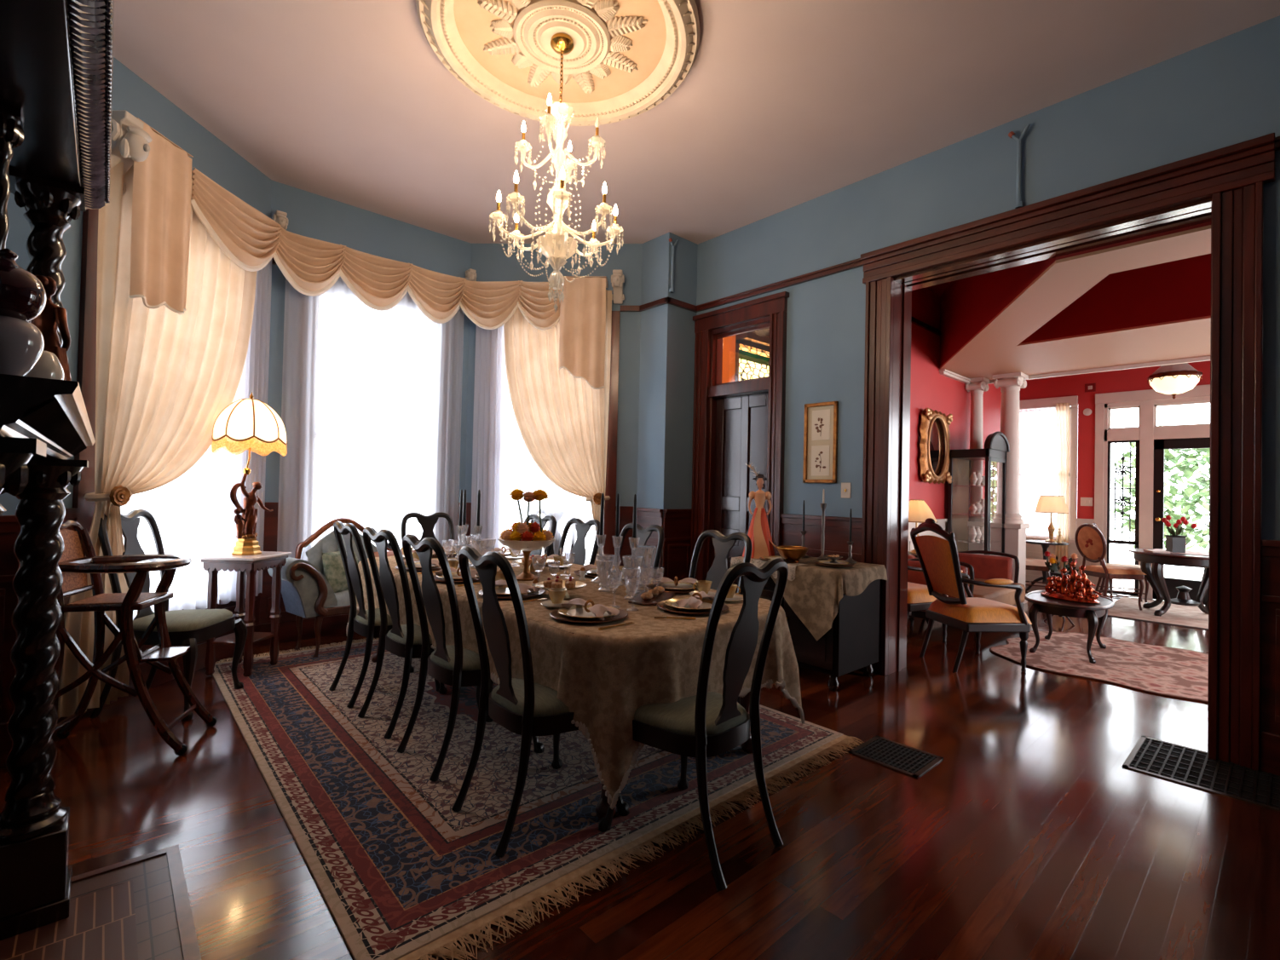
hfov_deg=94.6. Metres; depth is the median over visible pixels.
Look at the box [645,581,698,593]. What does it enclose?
dinner plate
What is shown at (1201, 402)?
window
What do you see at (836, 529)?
trim
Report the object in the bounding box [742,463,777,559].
doll
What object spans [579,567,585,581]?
salt shaker
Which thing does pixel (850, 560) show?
candlestick
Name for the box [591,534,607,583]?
candlestick
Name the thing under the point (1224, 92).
wall
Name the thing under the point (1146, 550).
book
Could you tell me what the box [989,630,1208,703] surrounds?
floral rug
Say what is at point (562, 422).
curtain
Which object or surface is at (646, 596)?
pastry
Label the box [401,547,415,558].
teacup
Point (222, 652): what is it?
panelling
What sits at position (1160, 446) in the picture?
door
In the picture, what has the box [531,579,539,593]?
salt shaker
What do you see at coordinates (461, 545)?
crystal vase
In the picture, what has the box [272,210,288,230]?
curtain bracket
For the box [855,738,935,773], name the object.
grille
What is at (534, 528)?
flower
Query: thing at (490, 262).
wall
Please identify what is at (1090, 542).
chair
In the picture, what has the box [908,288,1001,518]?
wall
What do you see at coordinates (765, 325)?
window
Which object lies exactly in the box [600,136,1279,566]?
trim
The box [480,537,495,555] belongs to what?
crystal vase
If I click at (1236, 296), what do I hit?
door frame
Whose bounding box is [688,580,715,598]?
teacup
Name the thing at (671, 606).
dinner plate
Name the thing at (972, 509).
vase
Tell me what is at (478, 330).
sheer curtain
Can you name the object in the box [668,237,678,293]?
gas pipe
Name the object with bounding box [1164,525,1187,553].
tulip vase
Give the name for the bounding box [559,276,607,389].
curtain tail
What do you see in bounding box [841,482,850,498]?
light switch
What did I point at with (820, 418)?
print
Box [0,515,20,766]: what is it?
panelling
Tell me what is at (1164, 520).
tulip
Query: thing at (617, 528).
taper candle
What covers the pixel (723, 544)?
dining chair
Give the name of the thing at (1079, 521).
trim
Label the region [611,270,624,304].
curtain bracket
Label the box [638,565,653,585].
goblet
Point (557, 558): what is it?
bowl
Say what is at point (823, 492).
taper
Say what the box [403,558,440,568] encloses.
napkin
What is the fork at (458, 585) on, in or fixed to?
on the tablecloth at (602, 677)
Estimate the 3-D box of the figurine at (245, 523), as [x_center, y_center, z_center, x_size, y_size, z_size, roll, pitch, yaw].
[-2.683,0.195,4.003,0.085,0.347,0.210,1,-1,6]
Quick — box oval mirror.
[918,407,952,484]
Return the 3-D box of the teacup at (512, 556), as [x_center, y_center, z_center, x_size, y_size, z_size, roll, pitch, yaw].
[-0.956,0.563,4.506,0.152,0.078,0.152,1,-1,37]
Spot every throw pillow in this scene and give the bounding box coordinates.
[321,551,358,593]
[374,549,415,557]
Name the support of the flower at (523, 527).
in the fruit bowl at (522, 546)
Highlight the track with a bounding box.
[893,197,1211,290]
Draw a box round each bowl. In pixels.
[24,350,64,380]
[448,560,458,569]
[495,571,505,581]
[497,537,555,581]
[508,548,518,557]
[531,556,546,572]
[547,588,566,604]
[553,555,565,565]
[559,547,571,559]
[564,552,575,565]
[605,570,622,588]
[612,565,625,577]
[626,576,640,591]
[630,559,645,575]
[695,580,712,593]
[726,584,738,598]
[775,546,809,563]
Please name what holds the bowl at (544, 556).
on the goblet at (544, 556)
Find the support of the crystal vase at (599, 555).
on the tablecloth at (602, 677)
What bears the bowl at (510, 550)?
on the teacup at (512, 556)
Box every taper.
[802,500,804,530]
[822,489,824,503]
[848,508,851,541]
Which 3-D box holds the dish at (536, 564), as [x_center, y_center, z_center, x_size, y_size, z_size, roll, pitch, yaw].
[-0.696,0.568,3.905,0.260,0.066,0.260,2,-1,-42]
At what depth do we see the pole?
5.64 m
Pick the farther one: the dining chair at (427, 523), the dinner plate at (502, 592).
the dining chair at (427, 523)
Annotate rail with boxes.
[911,317,940,335]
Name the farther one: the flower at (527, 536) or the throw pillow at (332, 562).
the throw pillow at (332, 562)
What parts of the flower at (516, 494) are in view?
stem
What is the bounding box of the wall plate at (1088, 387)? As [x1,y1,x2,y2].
[1084,383,1095,392]
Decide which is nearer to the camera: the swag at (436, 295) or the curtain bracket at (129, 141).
the curtain bracket at (129, 141)
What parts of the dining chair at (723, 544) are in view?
frame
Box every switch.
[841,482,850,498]
[1080,497,1092,506]
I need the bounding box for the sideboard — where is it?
[737,553,880,691]
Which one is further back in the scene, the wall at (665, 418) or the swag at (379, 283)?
the wall at (665, 418)
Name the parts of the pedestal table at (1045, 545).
leg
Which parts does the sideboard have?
drawer, door, door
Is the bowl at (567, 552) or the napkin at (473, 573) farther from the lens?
the bowl at (567, 552)
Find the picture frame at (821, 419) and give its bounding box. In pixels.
[802,401,838,483]
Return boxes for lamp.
[211,392,287,555]
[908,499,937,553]
[1034,495,1068,542]
[1147,363,1202,399]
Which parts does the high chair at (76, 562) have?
leg, backrest, crest rail, leg, seat, seat frame, footrest arm, leg, footrest arm, leg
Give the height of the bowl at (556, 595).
0.062 m
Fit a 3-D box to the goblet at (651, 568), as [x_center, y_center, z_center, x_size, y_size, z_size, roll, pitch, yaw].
[0.090,0.528,3.025,0.067,0.153,0.064,2,-1,-42]
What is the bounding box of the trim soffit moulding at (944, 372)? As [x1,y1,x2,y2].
[939,356,1210,384]
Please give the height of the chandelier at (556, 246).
1.445 m
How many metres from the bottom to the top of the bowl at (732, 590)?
0.062 m
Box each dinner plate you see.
[394,562,441,570]
[432,550,457,557]
[433,571,480,582]
[478,585,545,599]
[482,550,523,556]
[539,558,568,565]
[549,605,628,623]
[574,567,626,577]
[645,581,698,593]
[656,598,728,615]
[759,556,794,562]
[813,560,854,567]
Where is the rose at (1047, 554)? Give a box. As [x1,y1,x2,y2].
[1043,551,1051,564]
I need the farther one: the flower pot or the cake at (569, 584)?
the flower pot
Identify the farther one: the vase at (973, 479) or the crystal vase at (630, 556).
the vase at (973, 479)
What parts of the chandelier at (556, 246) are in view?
bulb, bulb, bulb, arm, bulb, arm, arm, arm, bulb, arm, lamp shade, stem, arm, dish, chain, bulb, arm, bulb, arm, arm, arm, arm, bulb, bulb, bulb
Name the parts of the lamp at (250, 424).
stem, lamp shade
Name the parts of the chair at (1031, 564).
seat rail, seat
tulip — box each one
[1161,518,1169,533]
[1165,515,1171,530]
[1165,521,1171,536]
[1176,519,1181,532]
[1180,516,1186,529]
[1181,520,1188,535]
[1186,523,1197,537]
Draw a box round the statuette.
[28,275,71,380]
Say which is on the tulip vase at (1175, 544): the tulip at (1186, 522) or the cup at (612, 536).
the tulip at (1186, 522)
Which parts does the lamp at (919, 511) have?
lamp shade, shade trim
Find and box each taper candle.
[458,490,462,533]
[461,489,466,532]
[476,490,480,533]
[599,493,604,543]
[615,493,619,545]
[632,494,636,547]
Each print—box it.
[811,409,830,440]
[811,445,830,475]
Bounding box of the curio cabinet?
[947,431,1009,556]
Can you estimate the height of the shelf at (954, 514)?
0.008 m
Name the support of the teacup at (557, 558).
on the tablecloth at (602, 677)
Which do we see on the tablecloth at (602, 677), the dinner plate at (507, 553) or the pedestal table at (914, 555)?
the dinner plate at (507, 553)
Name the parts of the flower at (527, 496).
stem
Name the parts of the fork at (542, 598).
handle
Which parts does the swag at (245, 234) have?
trim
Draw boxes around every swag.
[190,167,281,271]
[273,224,345,296]
[339,244,412,311]
[407,262,466,323]
[459,276,522,329]
[516,281,560,330]
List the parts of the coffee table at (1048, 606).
leg, leg, leg, leg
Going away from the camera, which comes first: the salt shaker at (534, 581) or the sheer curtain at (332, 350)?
the salt shaker at (534, 581)
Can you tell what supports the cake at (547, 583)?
on the dish at (540, 585)
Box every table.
[196,551,291,676]
[371,568,752,818]
[908,553,928,624]
[1024,590,1114,663]
[1025,540,1069,591]
[1128,548,1209,616]
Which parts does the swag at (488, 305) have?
trim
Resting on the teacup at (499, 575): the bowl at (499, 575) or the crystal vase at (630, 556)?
the bowl at (499, 575)
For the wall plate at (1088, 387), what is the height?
0.120 m
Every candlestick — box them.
[468,525,482,567]
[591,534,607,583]
[609,536,624,586]
[623,537,643,588]
[800,530,808,557]
[816,503,828,559]
[843,541,856,563]
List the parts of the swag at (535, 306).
trim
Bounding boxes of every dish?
[514,559,554,571]
[535,580,586,599]
[824,554,842,563]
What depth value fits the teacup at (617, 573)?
3.56 m
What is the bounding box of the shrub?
[1110,421,1209,553]
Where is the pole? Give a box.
[191,170,608,288]
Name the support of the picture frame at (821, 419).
attached to the wall at (1224, 92)
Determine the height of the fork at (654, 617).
0.011 m
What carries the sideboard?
on the floor at (1031, 838)
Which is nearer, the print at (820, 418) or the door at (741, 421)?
the print at (820, 418)
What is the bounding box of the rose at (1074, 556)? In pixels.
[1070,553,1078,561]
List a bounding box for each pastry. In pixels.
[640,592,652,599]
[647,589,658,596]
[653,586,664,593]
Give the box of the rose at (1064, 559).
[1060,556,1068,568]
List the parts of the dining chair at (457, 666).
leg, frame, leg, seat, seat rail, leg, leg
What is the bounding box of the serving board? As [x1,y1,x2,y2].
[628,590,675,605]
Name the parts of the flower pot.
pot, leg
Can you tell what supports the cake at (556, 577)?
on the dish at (540, 585)
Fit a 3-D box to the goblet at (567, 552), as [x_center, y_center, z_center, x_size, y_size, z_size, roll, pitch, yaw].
[-0.432,0.526,3.631,0.067,0.153,0.064,2,-1,-42]
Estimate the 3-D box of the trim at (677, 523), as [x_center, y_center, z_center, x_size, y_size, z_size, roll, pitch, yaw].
[0.363,0.834,5.564,0.390,1.120,0.045,2,-1,-42]
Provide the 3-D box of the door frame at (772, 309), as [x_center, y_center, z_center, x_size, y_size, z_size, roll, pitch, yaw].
[0.906,-0.088,5.359,0.210,2.980,1.050,2,-1,-42]
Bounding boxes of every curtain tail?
[128,117,193,314]
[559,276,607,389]
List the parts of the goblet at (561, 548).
stem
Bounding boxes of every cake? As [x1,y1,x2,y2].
[529,556,536,563]
[537,556,546,563]
[543,577,553,587]
[551,579,562,588]
[552,576,562,583]
[565,578,575,588]
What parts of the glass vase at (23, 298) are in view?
lid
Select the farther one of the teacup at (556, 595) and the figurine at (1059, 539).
the figurine at (1059, 539)
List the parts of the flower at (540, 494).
stem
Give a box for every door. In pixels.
[713,392,768,593]
[1152,438,1210,605]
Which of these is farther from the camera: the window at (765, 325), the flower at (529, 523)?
the window at (765, 325)
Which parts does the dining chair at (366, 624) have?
leg, frame, leg, seat rail, seat, leg, leg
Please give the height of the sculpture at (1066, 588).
0.322 m
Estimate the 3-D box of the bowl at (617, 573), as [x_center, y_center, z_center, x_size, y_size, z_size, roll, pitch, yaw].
[-0.124,0.559,3.587,0.089,0.062,0.089,1,-1,27]
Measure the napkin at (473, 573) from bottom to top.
0.061 m
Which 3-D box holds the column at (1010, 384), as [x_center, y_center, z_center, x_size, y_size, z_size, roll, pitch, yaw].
[4.590,0.104,7.341,0.363,2.820,0.360,2,-1,-42]
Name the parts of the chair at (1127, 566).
leg, leg, seat, leg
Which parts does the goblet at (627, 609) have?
stem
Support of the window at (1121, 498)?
in the wall at (1135, 379)
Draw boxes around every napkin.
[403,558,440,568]
[432,546,456,555]
[435,567,479,580]
[486,547,509,553]
[495,579,539,596]
[534,553,558,559]
[560,598,619,621]
[577,563,616,572]
[650,576,697,587]
[675,591,714,610]
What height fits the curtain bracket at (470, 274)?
0.198 m
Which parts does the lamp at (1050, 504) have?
shade trim, lamp shade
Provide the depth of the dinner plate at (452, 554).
4.56 m
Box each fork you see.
[457,582,481,587]
[522,598,546,602]
[598,622,634,630]
[654,616,695,619]
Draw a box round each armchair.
[267,518,401,657]
[906,565,947,642]
[910,518,1032,672]
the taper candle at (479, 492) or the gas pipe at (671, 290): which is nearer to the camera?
the taper candle at (479, 492)
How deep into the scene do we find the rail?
6.77 m
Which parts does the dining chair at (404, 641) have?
leg, frame, leg, seat rail, seat, leg, leg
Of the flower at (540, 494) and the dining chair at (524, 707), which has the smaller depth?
the dining chair at (524, 707)
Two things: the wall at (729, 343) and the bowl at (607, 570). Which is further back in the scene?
the wall at (729, 343)
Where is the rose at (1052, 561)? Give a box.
[1049,558,1056,570]
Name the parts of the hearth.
frame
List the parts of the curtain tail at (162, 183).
trim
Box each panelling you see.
[53,507,260,723]
[259,502,464,646]
[464,502,634,566]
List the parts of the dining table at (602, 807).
leg, leg, leg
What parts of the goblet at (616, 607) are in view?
stem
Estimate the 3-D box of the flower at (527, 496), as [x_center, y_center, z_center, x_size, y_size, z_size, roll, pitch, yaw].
[-0.672,0.202,3.549,0.115,0.271,0.113,3,-1,-9]
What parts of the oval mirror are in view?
glass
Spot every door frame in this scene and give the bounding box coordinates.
[690,291,789,580]
[859,181,1262,772]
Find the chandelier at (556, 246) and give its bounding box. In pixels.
[488,33,623,311]
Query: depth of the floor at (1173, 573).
10.61 m
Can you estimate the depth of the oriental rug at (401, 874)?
2.46 m
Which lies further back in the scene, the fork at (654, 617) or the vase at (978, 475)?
the vase at (978, 475)
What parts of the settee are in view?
leg, backrest, arm, arm rail, rail, arm, arm rail, seat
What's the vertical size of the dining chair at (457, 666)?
1.061 m
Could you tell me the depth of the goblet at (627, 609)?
2.71 m
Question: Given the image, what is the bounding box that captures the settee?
[907,550,1025,639]
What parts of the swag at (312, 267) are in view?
trim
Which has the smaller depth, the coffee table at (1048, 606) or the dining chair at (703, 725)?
the dining chair at (703, 725)
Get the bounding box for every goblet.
[448,539,457,560]
[511,548,519,566]
[531,556,546,588]
[547,560,559,576]
[559,547,571,576]
[564,552,575,578]
[605,570,622,608]
[626,576,640,611]
[630,559,645,592]
[638,565,651,581]
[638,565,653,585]
[651,568,663,588]
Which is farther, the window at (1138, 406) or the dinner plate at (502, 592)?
the window at (1138, 406)
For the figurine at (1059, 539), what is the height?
0.192 m
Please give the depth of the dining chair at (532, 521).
5.68 m
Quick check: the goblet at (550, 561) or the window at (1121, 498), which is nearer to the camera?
the goblet at (550, 561)
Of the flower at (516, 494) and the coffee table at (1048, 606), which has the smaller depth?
the flower at (516, 494)
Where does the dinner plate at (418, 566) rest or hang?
on the tablecloth at (602, 677)
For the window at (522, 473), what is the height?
2.742 m
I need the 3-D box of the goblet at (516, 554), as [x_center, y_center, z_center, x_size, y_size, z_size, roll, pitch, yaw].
[-0.862,0.523,4.105,0.067,0.153,0.064,2,-1,-42]
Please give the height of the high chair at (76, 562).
1.089 m
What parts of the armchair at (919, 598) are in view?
seat rail, seat, arm, leg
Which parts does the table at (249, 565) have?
leg, leg, moulding, leg, leg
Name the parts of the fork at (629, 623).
handle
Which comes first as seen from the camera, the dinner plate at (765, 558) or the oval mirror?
the dinner plate at (765, 558)
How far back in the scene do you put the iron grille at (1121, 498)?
8.00 m
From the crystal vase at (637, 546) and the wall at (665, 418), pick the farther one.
the wall at (665, 418)
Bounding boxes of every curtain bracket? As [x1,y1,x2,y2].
[110,110,152,195]
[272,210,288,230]
[465,268,476,281]
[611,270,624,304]
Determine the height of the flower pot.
0.702 m
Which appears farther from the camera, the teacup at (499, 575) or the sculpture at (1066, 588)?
the sculpture at (1066, 588)
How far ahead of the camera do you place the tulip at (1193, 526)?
6.58 m
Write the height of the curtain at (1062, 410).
2.360 m
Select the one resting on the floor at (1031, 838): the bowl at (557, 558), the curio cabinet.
the curio cabinet
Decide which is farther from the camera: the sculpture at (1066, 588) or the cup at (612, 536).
the sculpture at (1066, 588)
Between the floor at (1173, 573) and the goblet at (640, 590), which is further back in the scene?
the floor at (1173, 573)
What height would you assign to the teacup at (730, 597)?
0.078 m
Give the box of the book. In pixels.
[1143,549,1170,553]
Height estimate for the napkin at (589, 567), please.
0.061 m
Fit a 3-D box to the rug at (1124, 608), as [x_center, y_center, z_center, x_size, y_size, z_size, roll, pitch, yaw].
[6.721,1.539,6.228,1.800,0.010,2.800,2,-1,-42]
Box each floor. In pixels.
[0,585,1279,959]
[1110,562,1204,590]
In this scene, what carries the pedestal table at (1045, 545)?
on the floor at (1031, 838)
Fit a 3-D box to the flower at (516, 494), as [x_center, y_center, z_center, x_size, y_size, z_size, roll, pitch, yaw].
[-0.740,0.191,3.549,0.120,0.284,0.124,2,-1,-36]
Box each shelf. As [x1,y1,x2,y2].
[0,374,95,459]
[212,632,274,645]
[953,513,984,515]
[955,539,984,543]
[962,485,984,487]
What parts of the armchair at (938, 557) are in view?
leg, backrest, frame, leg, arm, seat rail, leg, seat, arm, leg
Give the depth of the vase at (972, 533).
7.06 m
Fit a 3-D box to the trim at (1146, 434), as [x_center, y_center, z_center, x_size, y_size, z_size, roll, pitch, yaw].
[6.648,0.187,7.875,0.170,2.760,2.950,2,-1,-42]
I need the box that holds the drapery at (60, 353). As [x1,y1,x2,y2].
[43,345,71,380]
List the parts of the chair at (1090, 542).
leg, backrest, frame, leg, leg, seat rail, seat, leg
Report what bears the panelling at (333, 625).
attached to the wall at (309, 215)
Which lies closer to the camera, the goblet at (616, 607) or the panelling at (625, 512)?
the goblet at (616, 607)
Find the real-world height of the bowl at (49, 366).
0.089 m
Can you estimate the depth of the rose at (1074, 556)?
6.08 m
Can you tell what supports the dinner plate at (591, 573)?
on the tablecloth at (602, 677)
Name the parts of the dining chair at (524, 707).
leg, frame, leg, seat, seat rail, leg, leg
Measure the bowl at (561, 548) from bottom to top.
0.083 m
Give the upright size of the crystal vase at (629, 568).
0.158 m
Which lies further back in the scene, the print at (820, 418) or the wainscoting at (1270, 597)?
the print at (820, 418)
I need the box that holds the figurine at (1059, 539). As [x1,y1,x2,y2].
[1057,528,1061,542]
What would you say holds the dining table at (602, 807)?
on the oriental rug at (401, 874)
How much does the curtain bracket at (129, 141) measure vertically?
0.418 m
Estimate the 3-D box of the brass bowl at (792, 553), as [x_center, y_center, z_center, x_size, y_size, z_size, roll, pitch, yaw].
[1.091,0.534,4.228,0.238,0.104,0.238,2,-1,-42]
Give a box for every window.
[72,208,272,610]
[714,322,769,386]
[734,340,769,381]
[1026,406,1071,539]
[1107,440,1139,595]
[1108,405,1140,429]
[1153,401,1210,427]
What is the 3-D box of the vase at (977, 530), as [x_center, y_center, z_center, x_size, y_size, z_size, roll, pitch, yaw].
[4.119,0.657,7.199,0.090,0.169,0.090,2,-1,-42]
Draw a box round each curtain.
[57,161,257,719]
[120,259,271,620]
[227,264,268,601]
[276,276,383,561]
[377,292,464,551]
[470,325,508,551]
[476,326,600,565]
[503,289,611,566]
[1055,403,1069,569]
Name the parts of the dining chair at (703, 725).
leg, leg, seat, seat rail, leg, frame, leg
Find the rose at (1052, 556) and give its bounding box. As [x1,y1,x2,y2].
[1048,553,1055,559]
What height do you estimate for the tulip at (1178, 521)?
0.173 m
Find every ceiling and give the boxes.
[113,0,1279,296]
[939,224,1262,380]
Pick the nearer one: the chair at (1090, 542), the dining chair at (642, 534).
the dining chair at (642, 534)
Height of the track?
0.140 m
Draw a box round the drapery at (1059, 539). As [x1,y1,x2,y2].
[1057,536,1061,542]
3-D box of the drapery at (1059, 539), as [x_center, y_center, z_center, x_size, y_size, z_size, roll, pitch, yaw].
[5.657,0.795,7.959,0.062,0.090,0.050,2,-1,-42]
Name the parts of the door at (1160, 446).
handle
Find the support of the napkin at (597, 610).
on the dinner plate at (577, 614)
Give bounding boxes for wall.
[0,192,31,515]
[60,57,271,508]
[265,180,471,502]
[465,243,642,507]
[636,232,697,553]
[696,15,1279,551]
[721,334,735,383]
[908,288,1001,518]
[939,221,1210,368]
[1019,360,1210,537]
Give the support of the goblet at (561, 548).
on the tablecloth at (602, 677)
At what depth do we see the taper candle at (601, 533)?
3.49 m
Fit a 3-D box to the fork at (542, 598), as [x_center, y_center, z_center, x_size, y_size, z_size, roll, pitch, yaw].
[-0.530,0.584,2.855,0.178,0.011,0.020,2,-1,-42]
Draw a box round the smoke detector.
[1083,408,1091,415]
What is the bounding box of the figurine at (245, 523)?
[230,483,257,534]
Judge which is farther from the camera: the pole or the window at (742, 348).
the window at (742, 348)
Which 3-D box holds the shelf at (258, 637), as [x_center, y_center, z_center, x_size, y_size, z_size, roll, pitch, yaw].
[-2.711,1.083,4.039,0.280,0.020,0.280,1,-1,3]
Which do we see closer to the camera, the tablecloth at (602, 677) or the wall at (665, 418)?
the tablecloth at (602, 677)
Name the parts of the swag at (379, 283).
trim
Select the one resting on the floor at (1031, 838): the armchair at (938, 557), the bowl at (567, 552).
the armchair at (938, 557)
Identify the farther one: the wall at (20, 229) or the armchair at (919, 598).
the armchair at (919, 598)
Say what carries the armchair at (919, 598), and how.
on the floor at (1031, 838)
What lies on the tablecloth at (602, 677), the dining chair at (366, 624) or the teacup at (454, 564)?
the teacup at (454, 564)
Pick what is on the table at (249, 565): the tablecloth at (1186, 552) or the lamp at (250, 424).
the lamp at (250, 424)
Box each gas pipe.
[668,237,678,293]
[1008,123,1030,208]
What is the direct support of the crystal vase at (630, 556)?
on the tablecloth at (602, 677)
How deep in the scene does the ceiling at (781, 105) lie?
3.62 m
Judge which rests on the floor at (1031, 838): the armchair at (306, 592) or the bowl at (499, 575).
the armchair at (306, 592)
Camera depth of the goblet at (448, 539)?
4.37 m
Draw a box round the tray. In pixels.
[135,558,177,563]
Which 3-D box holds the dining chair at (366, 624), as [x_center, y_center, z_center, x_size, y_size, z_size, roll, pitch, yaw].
[-1.589,0.790,3.705,0.574,1.061,0.555,2,-1,-42]
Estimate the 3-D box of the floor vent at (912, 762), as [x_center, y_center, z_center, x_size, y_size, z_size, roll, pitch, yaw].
[1.271,1.371,2.938,0.310,0.006,0.340,2,-1,-42]
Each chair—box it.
[4,520,217,769]
[90,509,247,721]
[328,521,439,708]
[357,526,480,739]
[397,534,544,782]
[400,512,454,551]
[451,546,629,858]
[519,514,556,556]
[530,519,573,555]
[558,518,599,565]
[598,558,788,891]
[613,523,664,578]
[688,530,752,703]
[1025,558,1051,587]
[1074,524,1146,611]
[1092,523,1149,603]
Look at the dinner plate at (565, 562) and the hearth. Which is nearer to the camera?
the hearth
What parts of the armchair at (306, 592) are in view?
arm outside, leg, arm, leg, seat rail, seat, backrest, crest rail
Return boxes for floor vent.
[847,735,943,778]
[1122,735,1279,812]
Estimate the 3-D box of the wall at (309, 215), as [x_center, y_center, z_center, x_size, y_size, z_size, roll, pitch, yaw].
[-2.394,-0.521,5.317,1.880,3.700,0.160,2,-1,-42]
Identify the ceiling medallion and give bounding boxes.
[415,0,699,126]
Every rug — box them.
[212,638,864,959]
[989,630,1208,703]
[1107,597,1208,630]
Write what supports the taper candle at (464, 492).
in the candlestick
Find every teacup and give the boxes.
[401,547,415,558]
[411,552,420,562]
[448,560,460,572]
[495,571,505,586]
[505,548,524,559]
[540,588,569,608]
[548,555,570,568]
[608,565,631,581]
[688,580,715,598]
[725,584,743,602]
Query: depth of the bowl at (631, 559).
3.22 m
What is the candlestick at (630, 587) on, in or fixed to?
on the tablecloth at (602, 677)
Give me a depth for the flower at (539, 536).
3.45 m
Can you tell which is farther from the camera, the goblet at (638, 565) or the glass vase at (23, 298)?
the goblet at (638, 565)
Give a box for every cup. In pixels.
[595,534,605,546]
[611,536,622,547]
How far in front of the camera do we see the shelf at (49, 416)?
0.79 m
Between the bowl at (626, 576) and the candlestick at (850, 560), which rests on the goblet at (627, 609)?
the bowl at (626, 576)
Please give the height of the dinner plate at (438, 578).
0.028 m
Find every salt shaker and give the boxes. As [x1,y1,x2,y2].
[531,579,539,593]
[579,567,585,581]
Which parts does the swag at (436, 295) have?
trim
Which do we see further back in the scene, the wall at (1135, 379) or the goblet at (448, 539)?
the wall at (1135, 379)
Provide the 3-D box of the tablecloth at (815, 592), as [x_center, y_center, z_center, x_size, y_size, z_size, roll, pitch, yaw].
[1.200,0.834,4.317,0.663,0.472,0.948,2,-1,-42]
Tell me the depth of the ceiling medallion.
3.20 m
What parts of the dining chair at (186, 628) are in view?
leg, frame, leg, seat, seat rail, leg, leg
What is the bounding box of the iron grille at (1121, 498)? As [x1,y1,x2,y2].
[1110,442,1135,541]
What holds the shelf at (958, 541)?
attached to the curio cabinet
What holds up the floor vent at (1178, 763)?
in the floor at (1031, 838)
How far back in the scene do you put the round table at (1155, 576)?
6.62 m
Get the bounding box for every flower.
[500,530,511,540]
[507,530,522,541]
[508,488,524,523]
[511,522,519,532]
[514,522,529,535]
[519,530,534,547]
[522,491,536,527]
[525,521,531,532]
[529,521,540,536]
[531,530,546,541]
[532,489,548,532]
[543,530,553,540]
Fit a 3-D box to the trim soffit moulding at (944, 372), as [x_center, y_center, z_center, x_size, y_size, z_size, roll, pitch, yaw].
[6.053,-1.307,5.239,1.170,0.120,6.050,2,-1,-42]
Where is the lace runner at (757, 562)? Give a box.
[730,556,808,581]
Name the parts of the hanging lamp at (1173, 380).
lamp shade, crown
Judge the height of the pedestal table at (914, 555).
0.700 m
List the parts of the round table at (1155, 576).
leg, leg, leg, leg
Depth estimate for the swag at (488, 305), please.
5.62 m
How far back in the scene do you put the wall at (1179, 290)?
5.25 m
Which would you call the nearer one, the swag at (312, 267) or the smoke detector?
the swag at (312, 267)
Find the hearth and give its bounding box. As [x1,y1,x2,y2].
[0,844,201,959]
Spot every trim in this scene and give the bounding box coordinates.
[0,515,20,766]
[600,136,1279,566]
[636,507,663,579]
[662,508,691,581]
[777,513,862,562]
[860,132,1275,284]
[908,518,947,613]
[1019,384,1210,599]
[1025,543,1076,587]
[1076,518,1094,588]
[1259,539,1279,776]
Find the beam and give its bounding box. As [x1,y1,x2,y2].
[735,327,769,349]
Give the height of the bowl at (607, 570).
0.083 m
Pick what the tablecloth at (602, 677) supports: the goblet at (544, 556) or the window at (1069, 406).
the goblet at (544, 556)
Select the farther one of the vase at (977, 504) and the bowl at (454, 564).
the vase at (977, 504)
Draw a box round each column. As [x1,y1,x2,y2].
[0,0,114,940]
[965,376,989,554]
[991,372,1029,604]
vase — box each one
[0,247,46,376]
[455,544,471,555]
[472,538,489,569]
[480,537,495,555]
[595,559,614,592]
[596,553,614,587]
[622,554,644,594]
[622,566,639,599]
[633,545,656,586]
[968,472,977,485]
[968,503,977,513]
[968,525,976,541]
[974,501,982,513]
[974,526,981,541]
[975,471,982,485]
[980,476,985,485]
[980,499,984,513]
[980,525,984,540]
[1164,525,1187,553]
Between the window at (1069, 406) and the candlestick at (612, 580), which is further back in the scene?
the window at (1069, 406)
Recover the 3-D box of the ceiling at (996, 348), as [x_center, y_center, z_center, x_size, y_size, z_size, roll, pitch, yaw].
[4.975,-1.356,4.262,3.980,0.020,6.050,2,-1,-42]
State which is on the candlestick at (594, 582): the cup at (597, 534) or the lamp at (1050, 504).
the cup at (597, 534)
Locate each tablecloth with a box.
[345,551,804,809]
[770,555,887,641]
[1154,548,1209,555]
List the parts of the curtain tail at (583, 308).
trim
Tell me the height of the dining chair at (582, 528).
1.061 m
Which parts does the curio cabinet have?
panel, door, door frame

